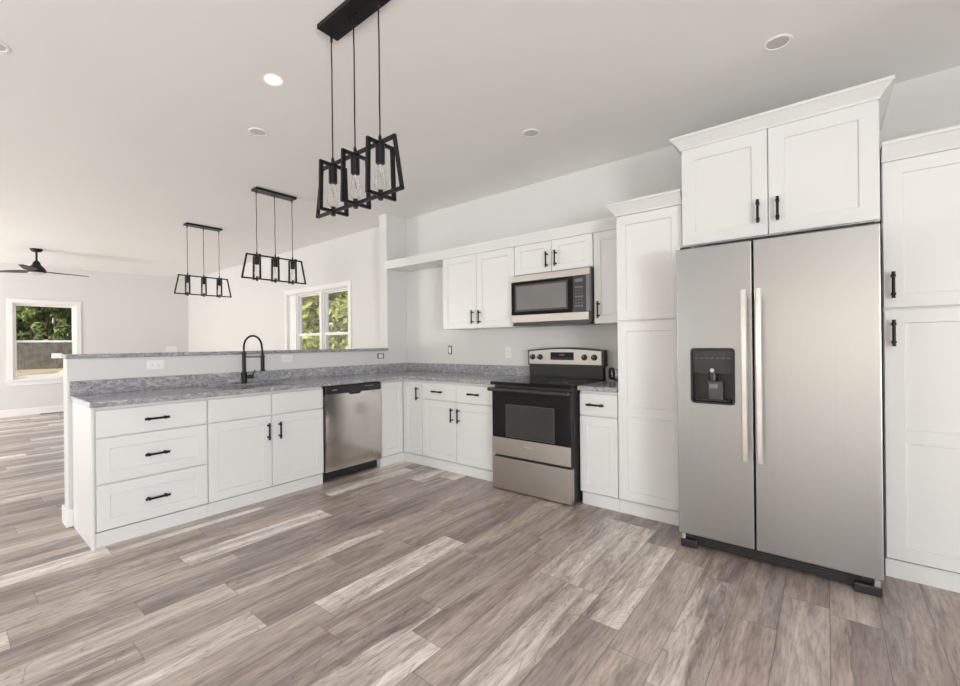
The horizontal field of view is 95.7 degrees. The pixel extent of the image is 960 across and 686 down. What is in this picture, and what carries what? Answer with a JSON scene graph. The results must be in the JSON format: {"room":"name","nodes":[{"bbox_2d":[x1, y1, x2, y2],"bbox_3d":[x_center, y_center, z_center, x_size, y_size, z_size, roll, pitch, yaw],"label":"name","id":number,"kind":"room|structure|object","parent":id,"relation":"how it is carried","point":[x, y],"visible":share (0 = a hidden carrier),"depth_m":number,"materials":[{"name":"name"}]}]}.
{"room":"kitchen","nodes":[
{"label":"kitchen","id":0,"kind":"room"},
{"bbox_2d":[0,262,188,409],"bbox_3d":[-9.254,-0.058,7.363,0.150,2.825,7.460,-1,0,39],"label":"wall","id":1,"kind":"structure","parent":0,"point":[121,313],"depth_m":9.02,"materials":[{"name":"paint"}]},
{"bbox_2d":[0,405,63,416],"bbox_3d":[-9.135,1.291,7.362,0.014,0.125,7.290,-1,0,39],"label":"baseboard","id":2,"kind":"structure","parent":1,"relation":"attached to","point":[59,408],"depth_m":8.20,"materials":[{"name":"paint"}]},
{"bbox_2d":[6,298,81,385],"bbox_3d":[-8.398,-0.017,8.396,0.193,1.615,1.052,-1,0,39],"label":"window","id":3,"kind":"structure","parent":1,"relation":"in","point":[14,379],"depth_m":8.23,"materials":[{"name":"paint"}]},
{"bbox_2d":[166,346,176,351],"bbox_3d":[-7.075,0.138,9.960,0.009,0.118,0.195,-1,0,39],"label":"light switch","id":4,"kind":"object","parent":1,"relation":"attached to","point":[168,348],"visible":1,"depth_m":9.96,"materials":[{"name":"white plastic"}]},
{"bbox_2d":[63,214,406,508],"bbox_3d":[-1.957,-0.139,4.298,0.140,2.825,3.141,-1,0,39],"label":"wall","id":5,"kind":"structure","parent":0,"point":[78,369],"depth_m":4.23,"materials":[{"name":"paint"}]},
{"bbox_2d":[62,504,73,527],"bbox_3d":[-2.046,1.212,4.168,0.168,0.125,2.836,-1,0,39],"label":"baseboard","id":6,"kind":"structure","parent":5,"relation":"attached to","point":[67,514],"depth_m":3.02,"materials":[{"name":"paint"}]},
{"bbox_2d":[147,360,163,369],"bbox_3d":[-2.557,0.172,3.423,0.008,0.070,0.114,-1,0,39],"label":"wall outlet","id":7,"kind":"object","parent":5,"relation":"attached to","point":[152,364],"visible":1,"depth_m":3.42,"materials":[{"name":"white plastic"}]},
{"bbox_2d":[61,348,387,358],"bbox_3d":[-2.055,0.086,4.173,0.178,0.030,2.836,-1,0,39],"label":"ledge","id":8,"kind":"object","parent":5,"relation":"on","point":[105,355],"visible":0.95,"depth_m":3.66,"materials":[{"name":"grey stone"}]},
{"bbox_2d":[69,363,406,395],"bbox_3d":[-1.892,0.307,4.244,0.020,0.100,3.108,-1,0,39],"label":"backsplash","id":9,"kind":"structure","parent":5,"relation":"attached to","point":[85,387],"depth_m":3.71,"materials":[{"name":"grey stone"}]},
{"bbox_2d":[281,355,292,361],"bbox_3d":[-1.891,0.152,4.258,0.008,0.070,0.114,-1,0,39],"label":"wall outlet","id":10,"kind":"object","parent":5,"relation":"attached to","point":[284,358],"visible":1,"depth_m":4.26,"materials":[{"name":"white plastic"}]},
{"bbox_2d":[377,353,383,358],"bbox_3d":[-1.176,0.154,5.151,0.010,0.060,0.092,-1,0,39],"label":"wall outlet","id":11,"kind":"object","parent":5,"relation":"attached to","point":[380,355],"visible":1,"depth_m":5.14,"materials":[{"name":"white plastic"}]},
{"bbox_2d":[0,0,959,278],"bbox_3d":[-3.246,-1.613,2.649,15.550,0.150,7.710,-1,0,39],"label":"ceiling","id":12,"kind":"structure","parent":0,"point":[124,124],"depth_m":2.75,"materials":[{"name":"paint"}]},
{"bbox_2d":[0,42,10,52],"bbox_3d":[-2.524,-1.543,2.246,0.132,0.006,0.132,-1,0,39],"label":"recessed light","id":13,"kind":"object","parent":12,"relation":"in","point":[4,48],"visible":1,"depth_m":2.28,"materials":[{"name":"paint"}]},
{"bbox_2d":[0,248,88,276],"bbox_3d":[-6.941,-1.293,6.949,1.138,0.404,1.086,-1,0,39],"label":"ceiling fan","id":14,"kind":"object","parent":12,"relation":"hanging from","point":[36,268],"visible":1,"depth_m":6.87,"materials":[{"name":"black metal"}]},
{"bbox_2d":[174,222,231,297],"bbox_3d":[-3.631,-1.069,5.706,0.164,0.926,0.676,-1,0,39],"label":"linear pendant light","id":15,"kind":"object","parent":12,"relation":"hanging from","point":[187,277],"visible":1,"depth_m":5.68,"materials":[{"name":"black metal"}]},
{"bbox_2d":[248,128,267,136],"bbox_3d":[-1.636,-1.552,3.200,0.132,0.006,0.132,-1,0,39],"label":"recessed light","id":16,"kind":"object","parent":12,"relation":"in","point":[259,132],"visible":1,"depth_m":3.20,"materials":[{"name":"paint"}]},
{"bbox_2d":[241,186,305,284],"bbox_3d":[-2.123,-1.086,4.495,0.164,0.926,0.676,-1,0,39],"label":"linear pendant light","id":17,"kind":"object","parent":12,"relation":"hanging from","point":[275,262],"visible":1,"depth_m":4.47,"materials":[{"name":"black metal"}]},
{"bbox_2d":[254,251,258,264],"bbox_3d":[-2.233,-0.851,4.347,0.041,0.130,0.042,-1,0,39],"label":"socket","id":18,"kind":"object","parent":17,"relation":"attached to","point":[256,255],"depth_m":4.33,"materials":[{"name":"black metal"}]},
{"bbox_2d":[273,254,276,266],"bbox_3d":[-2.117,-0.852,4.492,0.041,0.130,0.042,-1,0,39],"label":"socket","id":19,"kind":"object","parent":17,"relation":"attached to","point":[274,258],"depth_m":4.47,"materials":[{"name":"black metal"}]},
{"bbox_2d":[290,257,294,269],"bbox_3d":[-2.001,-0.853,4.638,0.041,0.130,0.042,-1,0,39],"label":"socket","id":20,"kind":"object","parent":17,"relation":"attached to","point":[292,263],"depth_m":4.62,"materials":[{"name":"black metal"}]},
{"bbox_2d":[316,0,403,218],"bbox_3d":[-0.594,-1.104,2.070,0.676,0.926,0.164,-1,0,39],"label":"linear pendant light","id":21,"kind":"object","parent":12,"relation":"hanging from","point":[349,14],"visible":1,"depth_m":2.04,"materials":[{"name":"black metal"}]},
{"bbox_2d":[328,157,336,184],"bbox_3d":[-0.739,-0.868,2.183,0.042,0.130,0.041,-1,0,39],"label":"socket","id":22,"kind":"object","parent":21,"relation":"attached to","point":[332,166],"depth_m":2.17,"materials":[{"name":"black metal"}]},
{"bbox_2d":[351,146,359,175],"bbox_3d":[-0.594,-0.870,2.067,0.042,0.130,0.041,-1,0,39],"label":"socket","id":23,"kind":"object","parent":21,"relation":"attached to","point":[355,155],"depth_m":2.05,"materials":[{"name":"black metal"}]},
{"bbox_2d":[375,134,384,164],"bbox_3d":[-0.449,-0.871,1.951,0.042,0.130,0.041,-1,0,39],"label":"socket","id":24,"kind":"object","parent":21,"relation":"attached to","point":[380,143],"depth_m":1.93,"materials":[{"name":"black metal"}]},
{"bbox_2d":[522,129,539,137],"bbox_3d":[0.384,-1.574,3.263,0.132,0.006,0.132,-1,0,39],"label":"recessed light","id":25,"kind":"object","parent":12,"relation":"in","point":[529,133],"visible":1,"depth_m":3.26,"materials":[{"name":"paint"}]},
{"bbox_2d":[763,34,792,51],"bbox_3d":[1.575,-1.588,2.299,0.132,0.006,0.132,-1,0,39],"label":"recessed light","id":26,"kind":"object","parent":12,"relation":"in","point":[780,41],"visible":1,"depth_m":2.29,"materials":[{"name":"paint"}]},
{"bbox_2d":[0,411,959,685],"bbox_3d":[-3.213,1.347,2.648,15.550,0.120,7.710,-1,0,39],"label":"floor","id":27,"kind":"structure","parent":0,"point":[403,573],"depth_m":2.09,"materials":[{"name":"grey wood"}]},
{"bbox_2d":[72,397,207,550],"bbox_3d":[-2.398,0.839,3.087,0.625,0.878,0.641,-1,0,39],"label":"base cabinet","id":28,"kind":"object","parent":27,"relation":"on","point":[139,469],"visible":0.99,"depth_m":2.87,"materials":[{"name":"paint"}]},
{"bbox_2d":[206,387,323,516],"bbox_3d":[-1.906,0.834,3.703,0.625,0.878,0.932,-1,0,39],"label":"base cabinet","id":29,"kind":"object","parent":27,"relation":"on","point":[261,446],"visible":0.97,"depth_m":3.48,"materials":[{"name":"paint"}]},
{"bbox_2d":[322,381,380,480],"bbox_3d":[-1.414,0.829,4.320,0.584,0.868,0.642,-1,0,39],"label":"dishwasher","id":30,"kind":"object","parent":27,"relation":"on","point":[351,412],"visible":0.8,"depth_m":4.12,"materials":[{"name":"silver metal"}]},
{"bbox_2d":[377,379,423,466],"bbox_3d":[-0.843,0.822,4.839,0.870,0.878,0.876,-1,0,39],"label":"base cabinet","id":31,"kind":"object","parent":27,"relation":"on","point":[401,399],"visible":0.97,"depth_m":4.53,"materials":[{"name":"paint"}]},
{"bbox_2d":[69,363,529,407],"bbox_3d":[-1.170,0.317,3.681,1.850,0.135,3.129,-1,0,39],"label":"countertop","id":32,"kind":"structure","parent":31,"relation":"on","point":[122,391],"depth_m":3.87,"materials":[{"name":"grey stone"}]},
{"bbox_2d":[241,335,264,383],"bbox_3d":[-2.025,0.142,3.877,0.200,0.431,0.057,-1,0,-15],"label":"kitchen faucet","id":33,"kind":"object","parent":32,"relation":"on","point":[244,376],"visible":1,"depth_m":3.86,"materials":[{"name":"black metal"}]},
{"bbox_2d":[422,380,495,481],"bbox_3d":[-0.050,0.813,4.365,0.956,0.878,0.628,-1,0,39],"label":"base cabinet","id":34,"kind":"object","parent":27,"relation":"on","point":[457,421],"visible":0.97,"depth_m":4.14,"materials":[{"name":"paint"}]},
{"bbox_2d":[487,347,606,504],"bbox_3d":[0.593,0.644,3.769,0.768,1.201,0.748,-1,0,39],"label":"electric range","id":35,"kind":"object","parent":27,"relation":"on","point":[536,417],"visible":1,"depth_m":3.54,"materials":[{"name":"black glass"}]},
{"bbox_2d":[490,376,605,388],"bbox_3d":[0.595,0.337,3.776,0.768,0.026,0.670,-1,0,39],"label":"cooktop","id":36,"kind":"object","parent":35,"relation":"in","point":[530,382],"depth_m":3.67,"materials":[{"name":"black glass"}]},
{"bbox_2d":[580,390,619,511],"bbox_3d":[1.060,0.801,3.478,0.302,0.878,0.628,-1,0,39],"label":"base cabinet","id":37,"kind":"object","parent":27,"relation":"on","point":[599,424],"visible":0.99,"depth_m":3.26,"materials":[{"name":"paint"}]},
{"bbox_2d":[577,369,617,392],"bbox_3d":[1.063,0.292,3.491,0.305,0.135,0.639,-1,0,39],"label":"countertop","id":38,"kind":"structure","parent":37,"relation":"on","point":[609,385],"depth_m":3.31,"materials":[{"name":"grey stone"}]},
{"bbox_2d":[608,367,617,380],"bbox_3d":[1.174,0.266,3.726,0.143,0.114,0.033,-1,0,42],"label":"power cord","id":39,"kind":"object","parent":38,"relation":"on","point":[612,377],"visible":0.98,"depth_m":3.75,"materials":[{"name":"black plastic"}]},
{"bbox_2d":[605,189,682,525],"bbox_3d":[1.328,0.114,3.261,0.506,2.246,0.663,-1,0,39],"label":"tall cabinet","id":40,"kind":"object","parent":27,"relation":"on","point":[648,228],"visible":0.75,"depth_m":3.04,"materials":[{"name":"paint"}]},
{"bbox_2d":[676,222,883,596],"bbox_3d":[1.797,0.320,2.652,0.915,1.818,0.937,-1,0,39],"label":"refrigerator","id":41,"kind":"object","parent":27,"relation":"on","point":[779,339],"visible":1,"depth_m":2.29,"materials":[{"name":"grey metal"}]},
{"bbox_2d":[879,125,959,592],"bbox_3d":[2.528,0.092,2.303,0.610,2.262,0.663,-1,0,39],"label":"tall cabinet","id":42,"kind":"object","parent":27,"relation":"on","point":[919,222],"visible":0.98,"depth_m":2.19,"materials":[{"name":"paint"}]},
{"bbox_2d":[188,66,959,379],"bbox_3d":[-0.902,-0.150,5.563,15.450,2.825,0.150,-1,0,39],"label":"wall","id":43,"kind":"structure","parent":0,"point":[931,102],"depth_m":4.93,"materials":[{"name":"paint"}]},
{"bbox_2d":[284,280,351,349],"bbox_3d":[-2.536,-0.124,6.838,1.925,1.530,0.193,-1,0,39],"label":"window","id":44,"kind":"structure","parent":43,"relation":"in","point":[293,302],"depth_m":6.89,"materials":[{"name":"paint"}]},
{"bbox_2d":[407,363,465,372],"bbox_3d":[-0.531,0.293,5.160,0.964,0.100,0.020,-1,0,39],"label":"backsplash","id":45,"kind":"structure","parent":43,"relation":"attached to","point":[428,367],"depth_m":5.13,"materials":[{"name":"grey stone"}]},
{"bbox_2d":[448,346,451,353],"bbox_3d":[-0.348,0.081,5.020,0.052,0.100,0.010,-1,0,39],"label":"wall outlet","id":46,"kind":"object","parent":43,"relation":"attached to","point":[449,347],"visible":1,"depth_m":5.02,"materials":[{"name":"white plastic"}]},
{"bbox_2d":[443,247,532,329],"bbox_3d":[0.049,-0.523,4.469,0.923,0.750,0.363,-1,0,39],"label":"upper cabinet","id":47,"kind":"object","parent":43,"relation":"attached to","point":[476,287],"visible":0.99,"depth_m":4.33,"materials":[{"name":"paint"}]},
{"bbox_2d":[466,364,529,375],"bbox_3d":[0.185,0.285,4.588,0.864,0.100,0.020,-1,0,39],"label":"backsplash","id":48,"kind":"structure","parent":43,"relation":"attached to","point":[470,368],"depth_m":4.57,"materials":[{"name":"grey stone"}]},
{"bbox_2d":[383,217,615,271],"bbox_3d":[0.076,-0.943,4.448,2.904,0.088,0.358,-1,0,39],"label":"shelf","id":49,"kind":"object","parent":43,"relation":"attached to","point":[433,259],"visible":0.56,"depth_m":4.17,"materials":[{"name":"paint"}]},
{"bbox_2d":[505,347,510,357],"bbox_3d":[0.293,0.099,4.509,0.070,0.114,0.008,-1,0,39],"label":"wall outlet","id":50,"kind":"object","parent":43,"relation":"attached to","point":[507,349],"visible":1,"depth_m":4.51,"materials":[{"name":"white plastic"}]},
{"bbox_2d":[515,233,593,275],"bbox_3d":[0.714,-0.767,3.937,0.780,0.278,0.363,-1,0,39],"label":"upper cabinet","id":51,"kind":"object","parent":43,"relation":"attached to","point":[574,252],"visible":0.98,"depth_m":3.79,"materials":[{"name":"paint"}]},
{"bbox_2d":[511,267,601,326],"bbox_3d":[0.710,-0.392,3.927,0.773,0.464,0.383,-1,0,39],"label":"microwave","id":52,"kind":"object","parent":51,"relation":"attached to","point":[562,297],"visible":0.99,"depth_m":3.74,"materials":[{"name":"grey metal"}]},
{"bbox_2d":[594,229,617,324],"bbox_3d":[1.141,-0.536,3.598,0.302,0.750,0.363,-1,0,39],"label":"upper cabinet","id":53,"kind":"object","parent":43,"relation":"attached to","point":[605,244],"visible":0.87,"depth_m":3.52,"materials":[{"name":"paint"}]},
{"bbox_2d":[609,369,617,379],"bbox_3d":[1.256,0.273,3.733,0.305,0.100,0.020,-1,0,39],"label":"backsplash","id":54,"kind":"structure","parent":43,"relation":"attached to","point":[616,370],"depth_m":3.78,"materials":[{"name":"grey stone"}]},
{"bbox_2d":[669,75,894,247],"bbox_3d":[1.882,-0.990,2.784,1.074,0.704,0.703,-1,0,39],"label":"upper cabinet","id":55,"kind":"object","parent":43,"relation":"attached to","point":[810,165],"visible":0.99,"depth_m":2.50,"materials":[{"name":"paint"}]},
{"label":"outside","id":56,"kind":"structure","parent":0,"visible":0},
{"bbox_2d":[17,360,62,374],"bbox_3d":[-7.417,1.639,18.734,115.000,0.300,100.000,-1,0,39],"label":"ground","id":57,"kind":"structure","parent":56,"point":[28,371],"depth_m":25.90,"materials":[{"name":"soil"}]},
{"bbox_2d":[16,306,31,339],"bbox_3d":[-35.551,-2.914,32.567,2.660,9.442,2.607,-1,0,-12],"label":"leafy tree","id":58,"kind":"object","parent":57,"relation":"on","point":[22,328],"visible":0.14,"depth_m":32.96,"materials":[{"name":"green plant"}]},
{"bbox_2d":[27,322,54,349],"bbox_3d":[-37.214,-3.011,35.941,3.296,9.675,2.399,-1,0,-5],"label":"leafy tree","id":59,"kind":"object","parent":57,"relation":"on","point":[51,330],"visible":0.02,"depth_m":36.18,"materials":[{"name":"green plant"}]},
{"bbox_2d":[16,306,71,342],"bbox_3d":[-31.881,-2.461,31.616,2.799,8.456,2.851,-1,0,23],"label":"leafy tree","id":60,"kind":"object","parent":57,"relation":"on","point":[39,318],"visible":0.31,"depth_m":31.40,"materials":[{"name":"green plant"}]},
{"bbox_2d":[17,343,71,369],"bbox_3d":[-28.935,0.855,29.517,0.070,1.750,14.010,-1,0,39],"label":"fence","id":61,"kind":"object","parent":57,"relation":"on","point":[39,356],"visible":0.2,"depth_m":28.97,"materials":[{"name":"brown wood"}]},
{"bbox_2d":[52,353,61,368],"bbox_3d":[-28.407,1.209,29.155,0.400,1.030,0.460,-1,0,39],"label":"utility box","id":62,"kind":"object","parent":57,"relation":"on","point":[54,355],"visible":0.92,"depth_m":29.08,"materials":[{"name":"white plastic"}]},
{"bbox_2d":[49,318,66,342],"bbox_3d":[-41.267,-3.460,42.279,2.944,10.667,2.606,-1,0,-7],"label":"leafy tree","id":63,"kind":"object","parent":57,"relation":"on","point":[55,321],"visible":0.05,"depth_m":41.99,"materials":[{"name":"green plant"}]},
{"bbox_2d":[50,308,71,342],"bbox_3d":[-33.393,-2.949,35.249,3.085,9.466,2.749,-1,0,25],"label":"leafy tree","id":64,"kind":"object","parent":57,"relation":"on","point":[68,314],"visible":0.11,"depth_m":34.30,"materials":[{"name":"green plant"}]},
{"bbox_2d":[302,291,346,349],"bbox_3d":[-6.406,-1.802,17.478,2.456,6.566,2.754,-1,0,23],"label":"leafy tree","id":65,"kind":"object","parent":57,"relation":"on","point":[310,305],"visible":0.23,"depth_m":17.02,"materials":[{"name":"green plant"}]},
{"bbox_2d":[307,292,347,348],"bbox_3d":[-8.261,-2.524,23.597,2.854,8.056,3.083,-1,0,39],"label":"leafy tree","id":66,"kind":"object","parent":57,"relation":"on","point":[344,295],"visible":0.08,"depth_m":23.09,"materials":[{"name":"green plant"}]},
{"bbox_2d":[330,303,347,348],"bbox_3d":[-4.074,-1.969,15.271,2.354,6.847,2.653,-1,0,18],"label":"leafy tree","id":67,"kind":"object","parent":57,"relation":"on","point":[339,315],"visible":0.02,"depth_m":15.05,"materials":[{"name":"green plant"}]},
{"bbox_2d":[339,291,347,348],"bbox_3d":[-5.575,-2.413,21.322,2.768,7.772,2.776,-1,0,39],"label":"leafy tree","id":68,"kind":"object","parent":57,"relation":"on","point":[343,343],"visible":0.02,"depth_m":21.02,"materials":[{"name":"green plant"}]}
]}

